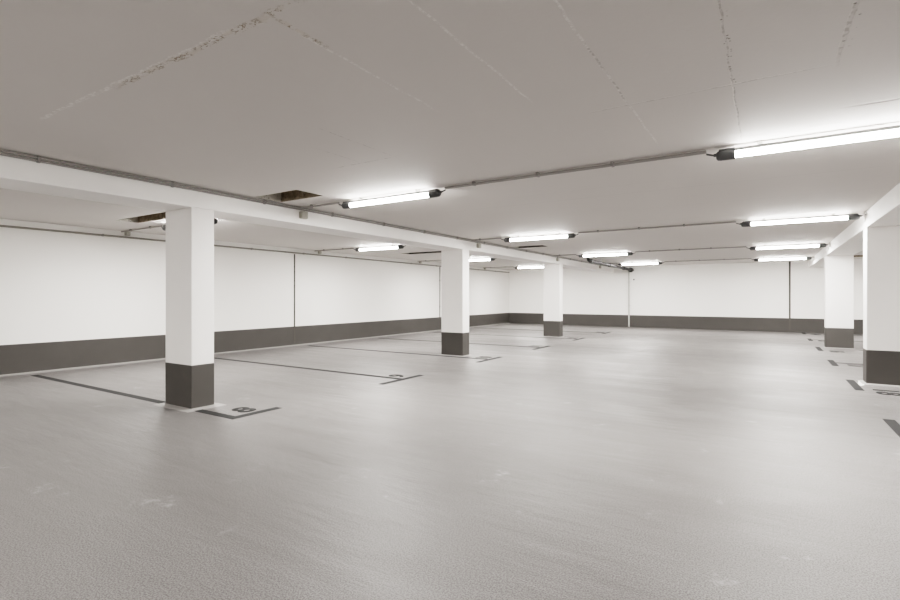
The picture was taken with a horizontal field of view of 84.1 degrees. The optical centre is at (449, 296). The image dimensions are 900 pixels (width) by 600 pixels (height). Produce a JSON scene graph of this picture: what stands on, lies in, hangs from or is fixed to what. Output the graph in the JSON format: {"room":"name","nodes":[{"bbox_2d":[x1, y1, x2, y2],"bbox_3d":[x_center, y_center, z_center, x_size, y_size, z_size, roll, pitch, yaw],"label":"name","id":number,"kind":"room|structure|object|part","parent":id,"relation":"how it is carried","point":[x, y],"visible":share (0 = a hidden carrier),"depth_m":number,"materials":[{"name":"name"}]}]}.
{"room":"parking garage","nodes":[
{"label":"parking garage","id":0,"kind":"room"},
{"bbox_2d":[0,219,508,344],"bbox_3d":[-4.712,0.018,12.413,0.200,2.564,28.300,0,0,32],"label":"wall","id":1,"kind":"structure","parent":0,"point":[55,286],"depth_m":10.34,"materials":[{"name":"white paint"}]},
{"bbox_2d":[0,313,508,374],"bbox_3d":[-4.626,1.048,12.358,0.004,0.503,27.900,0,0,32],"label":"baseboard","id":2,"kind":"structure","parent":1,"relation":"attached to","point":[29,357],"depth_m":10.30,"materials":[{"name":"grey paint"}]},
{"bbox_2d":[0,323,508,376],"bbox_3d":[-4.576,1.290,12.326,0.116,0.020,27.900,0,0,32],"label":"trim","id":3,"kind":"structure","parent":1,"relation":"attached to","point":[14,374],"depth_m":10.30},
{"bbox_2d":[0,225,509,272],"bbox_3d":[-4.609,-1.145,12.347,0.043,0.044,27.880,0,0,32],"label":"conduit","id":4,"kind":"object","parent":1,"relation":"attached to","point":[8,226],"visible":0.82,"depth_m":10.30,"materials":[{"name":"plastic"}]},
{"bbox_2d":[294,254,294,343],"bbox_3d":[-4.102,0.070,13.174,0.006,2.360,0.040,0,0,32],"label":"trim","id":5,"kind":"structure","parent":1,"relation":"attached to","point":[294,254],"depth_m":13.17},
{"bbox_2d":[439,267,440,316],"bbox_3d":[-0.385,-0.162,18.999,0.043,1.917,0.052,0,0,32],"label":"pipe","id":6,"kind":"object","parent":1,"relation":"attached to","point":[439,267],"visible":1,"depth_m":18.98,"materials":[{"name":"grey plastic"}]},
{"bbox_2d":[0,323,899,599],"bbox_3d":[2.455,1.375,7.859,17.184,0.150,28.300,0,0,32],"label":"floor","id":7,"kind":"structure","parent":0,"point":[623,463],"depth_m":3.62,"materials":[{"name":"grey concrete"}]},
{"bbox_2d":[30,375,279,418],"bbox_3d":[-4.411,1.299,6.987,5.420,0.002,0.635,0,0,32],"label":"parking line","id":8,"kind":"object","parent":7,"relation":"on","point":[39,376],"visible":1,"depth_m":6.33,"materials":[{"name":"grey paint"}]},
{"bbox_2d":[154,207,224,412],"bbox_3d":[-3.118,0.140,5.979,0.754,2.321,0.480,0,0,32],"label":"column","id":9,"kind":"structure","parent":7,"relation":"on","point":[189,365],"depth_m":5.83,"materials":[{"name":"white paint"}]},
{"bbox_2d":[232,407,255,411],"bbox_3d":[-2.362,1.299,5.718,0.290,0.002,0.210,0,0,32],"label":"painted number","id":10,"kind":"object","parent":7,"relation":"on","point":[239,409],"visible":1,"depth_m":5.72,"materials":[{"name":"grey paint"}]},
{"bbox_2d":[214,358,422,384],"bbox_3d":[-2.988,1.299,9.226,5.420,0.002,1.030,0,0,32],"label":"parking line","id":11,"kind":"object","parent":7,"relation":"on","point":[399,379],"visible":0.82,"depth_m":8.50,"materials":[{"name":"grey paint"}]},
{"bbox_2d":[309,345,500,361],"bbox_3d":[-1.425,1.299,11.687,5.420,0.002,1.040,0,0,32],"label":"parking line","id":12,"kind":"object","parent":7,"relation":"on","point":[309,345],"visible":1,"depth_m":11.12,"materials":[{"name":"grey paint"}]},
{"bbox_2d":[439,249,469,356],"bbox_3d":[0.116,0.140,11.069,0.674,2.321,0.400,0,0,32],"label":"column","id":13,"kind":"structure","parent":7,"relation":"on","point":[454,263],"depth_m":10.94,"materials":[{"name":"white paint"}]},
{"bbox_2d":[383,338,548,349],"bbox_3d":[0.071,1.299,14.042,5.420,0.002,1.060,0,0,32],"label":"parking line","id":14,"kind":"object","parent":7,"relation":"on","point":[383,338],"visible":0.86,"depth_m":13.43,"materials":[{"name":"grey paint"}]},
{"bbox_2d":[434,332,583,340],"bbox_3d":[1.658,1.299,16.540,5.420,0.002,1.060,0,0,32],"label":"parking line","id":15,"kind":"object","parent":7,"relation":"on","point":[434,332],"visible":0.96,"depth_m":16.09,"materials":[{"name":"grey paint"}]},
{"bbox_2d":[490,328,609,333],"bbox_3d":[3.305,1.299,19.131,5.420,0.002,1.040,0,0,32],"label":"parking line","id":16,"kind":"object","parent":7,"relation":"on","point":[490,328],"visible":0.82,"depth_m":18.38,"materials":[{"name":"grey paint"}]},
{"bbox_2d":[542,264,564,336],"bbox_3d":[3.330,0.140,16.118,0.644,2.321,0.380,0,0,32],"label":"column","id":17,"kind":"structure","parent":7,"relation":"on","point":[553,273],"depth_m":15.99,"materials":[{"name":"white paint"}]},
{"bbox_2d":[824,255,853,348],"bbox_3d":[9.788,0.140,12.572,0.600,2.321,0.320,0,0,32],"label":"column","id":18,"kind":"structure","parent":7,"relation":"on","point":[838,269],"depth_m":12.45,"materials":[{"name":"white paint"}]},
{"bbox_2d":[828,360,862,365],"bbox_3d":[9.507,1.299,8.455,4.920,0.002,1.030,0,0,32],"label":"parking line","id":19,"kind":"object","parent":7,"relation":"on","point":[832,362],"visible":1,"depth_m":9.63,"materials":[{"name":"grey paint"}]},
{"bbox_2d":[845,379,864,390],"bbox_3d":[7.968,1.299,6.033,4.920,0.002,1.030,0,0,32],"label":"parking line","id":20,"kind":"object","parent":7,"relation":"on","point":[852,383],"visible":1,"depth_m":7.26,"materials":[{"name":"grey paint"}]},
{"bbox_2d":[858,225,899,386],"bbox_3d":[6.485,0.140,7.372,0.680,2.321,0.420,0,0,32],"label":"column","id":21,"kind":"structure","parent":7,"relation":"on","point":[881,245],"depth_m":7.30,"materials":[{"name":"white paint"}]},
{"bbox_2d":[873,389,899,395],"bbox_3d":[5.905,1.299,6.721,0.290,0.002,0.420,0,0,32],"label":"bay number","id":22,"kind":"object","parent":7,"relation":"on","point":[873,389],"visible":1,"depth_m":6.73,"materials":[{"name":"grey paint"}]},
{"bbox_2d":[883,419,899,436],"bbox_3d":[6.383,1.299,3.539,4.920,0.002,1.020,0,0,32],"label":"parking line","id":23,"kind":"object","parent":7,"relation":"on","point":[895,426],"visible":1,"depth_m":5.01,"materials":[{"name":"grey paint"}]},
{"bbox_2d":[0,0,899,269],"bbox_3d":[2.455,-1.330,7.859,16.784,0.132,27.900,0,0,32],"label":"ceiling","id":24,"kind":"structure","parent":0,"point":[301,103],"depth_m":3.44,"materials":[{"name":"paint"}]},
{"bbox_2d":[121,225,161,231],"bbox_3d":[-5.686,-1.242,9.181,1.444,0.042,0.033,0,0,32],"label":"conduit","id":25,"kind":"object","parent":24,"relation":"attached to","point":[149,227],"visible":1,"depth_m":9.13,"materials":[{"name":"plastic"}]},
{"bbox_2d":[161,218,218,230],"bbox_3d":[-4.367,-1.204,8.343,1.685,0.119,0.086,0,0,32],"label":"lamp","id":26,"kind":"object","parent":24,"relation":"attached to","point":[215,220],"visible":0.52,"depth_m":8.31,"materials":[{"name":"metal"}]},
{"bbox_2d":[0,149,613,272],"bbox_3d":[-0.660,-1.143,9.838,0.544,0.243,27.900,0,0,32],"label":"ceiling beam","id":27,"kind":"structure","parent":24,"relation":"attached to","point":[15,173],"depth_m":5.95,"materials":[{"name":"white paint"}]},
{"bbox_2d":[299,211,307,218],"bbox_3d":[-2.065,-1.149,7.058,0.064,0.109,0.120,0,0,32],"label":"junction box","id":28,"kind":"object","parent":27,"relation":"attached to","point":[302,214],"visible":1,"depth_m":7.03,"materials":[{"name":"plastic"}]},
{"bbox_3d":[-2.042,-1.146,7.043,0.009,0.092,0.092,0,0,32],"label":"lid","id":29,"kind":"part","parent":28,"relation":"part of","materials":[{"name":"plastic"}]},
{"bbox_2d":[0,149,613,267],"bbox_3d":[-0.415,-1.232,9.683,0.034,0.057,27.880,0,0,32],"label":"conduit","id":30,"kind":"object","parent":27,"relation":"attached to","point":[38,159],"visible":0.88,"depth_m":5.89,"materials":[{"name":"grey plastic"}]},
{"bbox_2d":[301,202,338,208],"bbox_3d":[-1.774,-1.242,6.802,0.721,0.042,0.033,0,0,32],"label":"conduit","id":31,"kind":"object","parent":24,"relation":"attached to","point":[311,205],"visible":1,"depth_m":6.80,"materials":[{"name":"grey plastic"}]},
{"bbox_2d":[315,248,353,250],"bbox_3d":[-3.090,-1.242,13.266,1.444,0.042,0.033,0,0,32],"label":"conduit","id":32,"kind":"object","parent":24,"relation":"attached to","point":[342,248],"visible":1,"depth_m":13.24,"materials":[{"name":"plastic"}]},
{"bbox_2d":[354,244,405,251],"bbox_3d":[-1.772,-1.204,12.428,1.685,0.119,0.086,0,0,32],"label":"lamp","id":33,"kind":"object","parent":24,"relation":"attached to","point":[393,246],"visible":1,"depth_m":12.38,"materials":[{"name":"plastic"}]},
{"bbox_3d":[-1.772,-1.222,12.428,1.430,0.026,0.036,0,0,32],"label":"mounting rail","id":34,"kind":"part","parent":33,"relation":"part of","materials":[{"name":"white plastic"}]},
{"bbox_2d":[338,189,445,208],"bbox_3d":[-0.761,-1.204,6.159,1.685,0.119,0.086,0,0,32],"label":"lamp","id":35,"kind":"object","parent":24,"relation":"attached to","point":[432,193],"visible":1,"depth_m":6.09,"materials":[{"name":"white plastic"}]},
{"bbox_3d":[-0.761,-1.222,6.159,1.430,0.026,0.036,0,0,32],"label":"mounting rail","id":36,"kind":"part","parent":35,"relation":"part of","materials":[{"name":"white plastic"}]},
{"bbox_2d":[469,257,496,260],"bbox_3d":[0.781,-1.204,16.446,1.685,0.119,0.086,0,0,32],"label":"lamp","id":37,"kind":"object","parent":24,"relation":"attached to","point":[485,258],"visible":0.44,"depth_m":16.22,"materials":[{"name":"plastic"}]},
{"bbox_2d":[472,238,501,240],"bbox_3d":[0.789,-1.242,10.837,0.721,0.042,0.033,0,0,32],"label":"conduit","id":38,"kind":"object","parent":24,"relation":"attached to","point":[479,239],"visible":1,"depth_m":10.84,"materials":[{"name":"grey plastic"}]},
{"bbox_2d":[514,265,543,268],"bbox_3d":[3.382,-1.204,20.540,1.685,0.119,0.086,0,0,32],"label":"lamp","id":39,"kind":"object","parent":24,"relation":"attached to","point":[542,266],"visible":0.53,"depth_m":20.58,"materials":[{"name":"plastic"}]},
{"bbox_2d":[501,233,577,241],"bbox_3d":[1.802,-1.204,10.193,1.685,0.119,0.086,0,0,32],"label":"lamp","id":40,"kind":"object","parent":24,"relation":"attached to","point":[559,235],"visible":1,"depth_m":10.14,"materials":[{"name":"plastic"}]},
{"bbox_3d":[1.802,-1.222,10.193,1.430,0.026,0.036,0,0,32],"label":"mounting rail","id":41,"kind":"part","parent":40,"relation":"part of","materials":[{"name":"white plastic"}]},
{"bbox_2d":[444,150,706,188],"bbox_3d":[1.073,-1.242,4.994,2.665,0.042,0.058,0,0,32],"label":"conduit","id":42,"kind":"object","parent":24,"relation":"attached to","point":[612,164],"visible":1,"depth_m":4.83,"materials":[{"name":"grey plastic"}]},
{"bbox_2d":[576,252,633,257],"bbox_3d":[4.462,-1.204,14.380,1.685,0.119,0.086,0,0,32],"label":"lamp","id":43,"kind":"object","parent":24,"relation":"attached to","point":[620,253],"visible":1,"depth_m":14.35,"materials":[{"name":"plastic"}]},
{"bbox_3d":[4.462,-1.222,14.380,1.430,0.026,0.036,0,0,32],"label":"mounting rail","id":44,"kind":"part","parent":43,"relation":"part of","materials":[{"name":"white plastic"}]},
{"bbox_2d":[586,257,632,271],"bbox_3d":[5.965,-1.132,18.339,0.190,0.262,6.024,0,0,32],"label":"drain pipe","id":45,"kind":"object","parent":24,"relation":"hanging from","point":[589,260],"visible":0.92,"depth_m":17.72,"materials":[{"name":"metal"}]},
{"bbox_2d":[618,261,663,265],"bbox_3d":[6.961,-1.204,18.313,1.685,0.119,0.086,0,0,32],"label":"lamp","id":46,"kind":"object","parent":24,"relation":"attached to","point":[652,262],"visible":1,"depth_m":18.27,"materials":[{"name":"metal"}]},
{"bbox_2d":[578,221,735,232],"bbox_3d":[3.636,-1.242,9.028,2.665,0.042,0.058,0,0,32],"label":"conduit","id":47,"kind":"object","parent":24,"relation":"attached to","point":[683,225],"visible":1,"depth_m":8.92,"materials":[{"name":"grey plastic"}]},
{"bbox_2d":[635,246,745,251],"bbox_3d":[6.296,-1.242,13.215,2.665,0.042,0.058,0,0,32],"label":"conduit","id":48,"kind":"object","parent":24,"relation":"attached to","point":[742,246],"visible":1,"depth_m":13.15,"materials":[{"name":"grey plastic"}]},
{"bbox_2d":[664,258,750,261],"bbox_3d":[8.795,-1.242,17.148,2.665,0.042,0.058,0,0,32],"label":"conduit","id":49,"kind":"object","parent":24,"relation":"attached to","point":[745,258],"visible":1,"depth_m":17.17,"materials":[{"name":"grey plastic"}]},
{"bbox_2d":[751,256,811,260],"bbox_3d":[10.629,-1.204,15.983,1.685,0.119,0.086,0,0,32],"label":"lamp","id":50,"kind":"object","parent":24,"relation":"attached to","point":[798,257],"visible":1,"depth_m":15.94,"materials":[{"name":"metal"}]},
{"bbox_3d":[10.629,-1.222,15.983,1.430,0.026,0.036,0,0,32],"label":"mounting rail","id":51,"kind":"part","parent":50,"relation":"part of","materials":[{"name":"white plastic"}]},
{"bbox_2d":[746,243,827,249],"bbox_3d":[8.130,-1.204,12.050,1.685,0.119,0.086,0,0,32],"label":"lamp","id":52,"kind":"object","parent":24,"relation":"attached to","point":[809,244],"visible":1,"depth_m":12.02,"materials":[{"name":"plastic"}]},
{"bbox_3d":[8.130,-1.222,12.050,1.430,0.026,0.036,0,0,32],"label":"mounting rail","id":53,"kind":"part","parent":52,"relation":"part of","materials":[{"name":"white plastic"}]},
{"bbox_2d":[736,213,865,226],"bbox_3d":[5.470,-1.204,7.863,1.685,0.119,0.086,0,0,32],"label":"lamp","id":54,"kind":"object","parent":24,"relation":"attached to","point":[856,216],"visible":1,"depth_m":7.81,"materials":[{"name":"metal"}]},
{"bbox_3d":[5.470,-1.222,7.863,1.430,0.026,0.036,0,0,32],"label":"mounting rail","id":55,"kind":"part","parent":54,"relation":"part of","materials":[{"name":"white plastic"}]},
{"bbox_2d":[706,125,899,160],"bbox_3d":[2.906,-1.204,3.829,1.685,0.119,0.086,0,0,32],"label":"lamp","id":56,"kind":"object","parent":24,"relation":"attached to","point":[890,131],"visible":1,"depth_m":3.88,"materials":[{"name":"glowing white translucent plastic"},{"name":"dark grey plastic"}]},
{"bbox_3d":[2.906,-1.222,3.829,1.430,0.026,0.036,0,0,32],"label":"mounting rail","id":57,"kind":"part","parent":56,"relation":"part of","materials":[{"name":"white plastic"}]},
{"bbox_2d":[808,183,899,267],"bbox_3d":[5.546,-1.143,5.895,0.560,0.243,27.900,0,0,32],"label":"ceiling beam","id":58,"kind":"structure","parent":24,"relation":"attached to","point":[886,212],"depth_m":7.87,"materials":[{"name":"white paint"}]},
{"bbox_2d":[509,259,862,319],"bbox_3d":[9.990,0.018,19.718,16.784,2.564,0.200,0,0,32],"label":"wall","id":59,"kind":"structure","parent":0,"point":[756,289],"depth_m":19.85,"materials":[{"name":"white paint"}]},
{"bbox_2d":[628,269,633,326],"bbox_3d":[7.619,0.083,21.042,0.253,2.414,0.093,0,0,39],"label":"downpipe","id":60,"kind":"object","parent":59,"relation":"attached to","point":[633,269],"visible":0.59,"depth_m":21.06,"materials":[{"name":"grey metal"}]},
{"bbox_2d":[509,313,862,333],"bbox_3d":[9.935,1.048,19.632,16.776,0.503,0.004,0,0,32],"label":"baseboard","id":61,"kind":"structure","parent":59,"relation":"attached to","point":[735,323],"depth_m":19.85,"materials":[{"name":"grey paint"}]},
{"bbox_2d":[518,323,861,333],"bbox_3d":[9.919,1.285,19.606,16.584,0.030,0.056,0,0,32],"label":"trim","id":62,"kind":"structure","parent":59,"relation":"attached to","point":[518,323],"depth_m":19.79,"materials":[{"name":"grey paint"}]},
{"bbox_2d":[789,261,790,330],"bbox_3d":[12.322,0.003,18.108,0.054,2.534,0.008,0,0,32],"label":"trim","id":63,"kind":"structure","parent":59,"relation":"attached to","point":[789,261],"depth_m":18.10,"materials":[{"name":"grey metal"}]}
]}

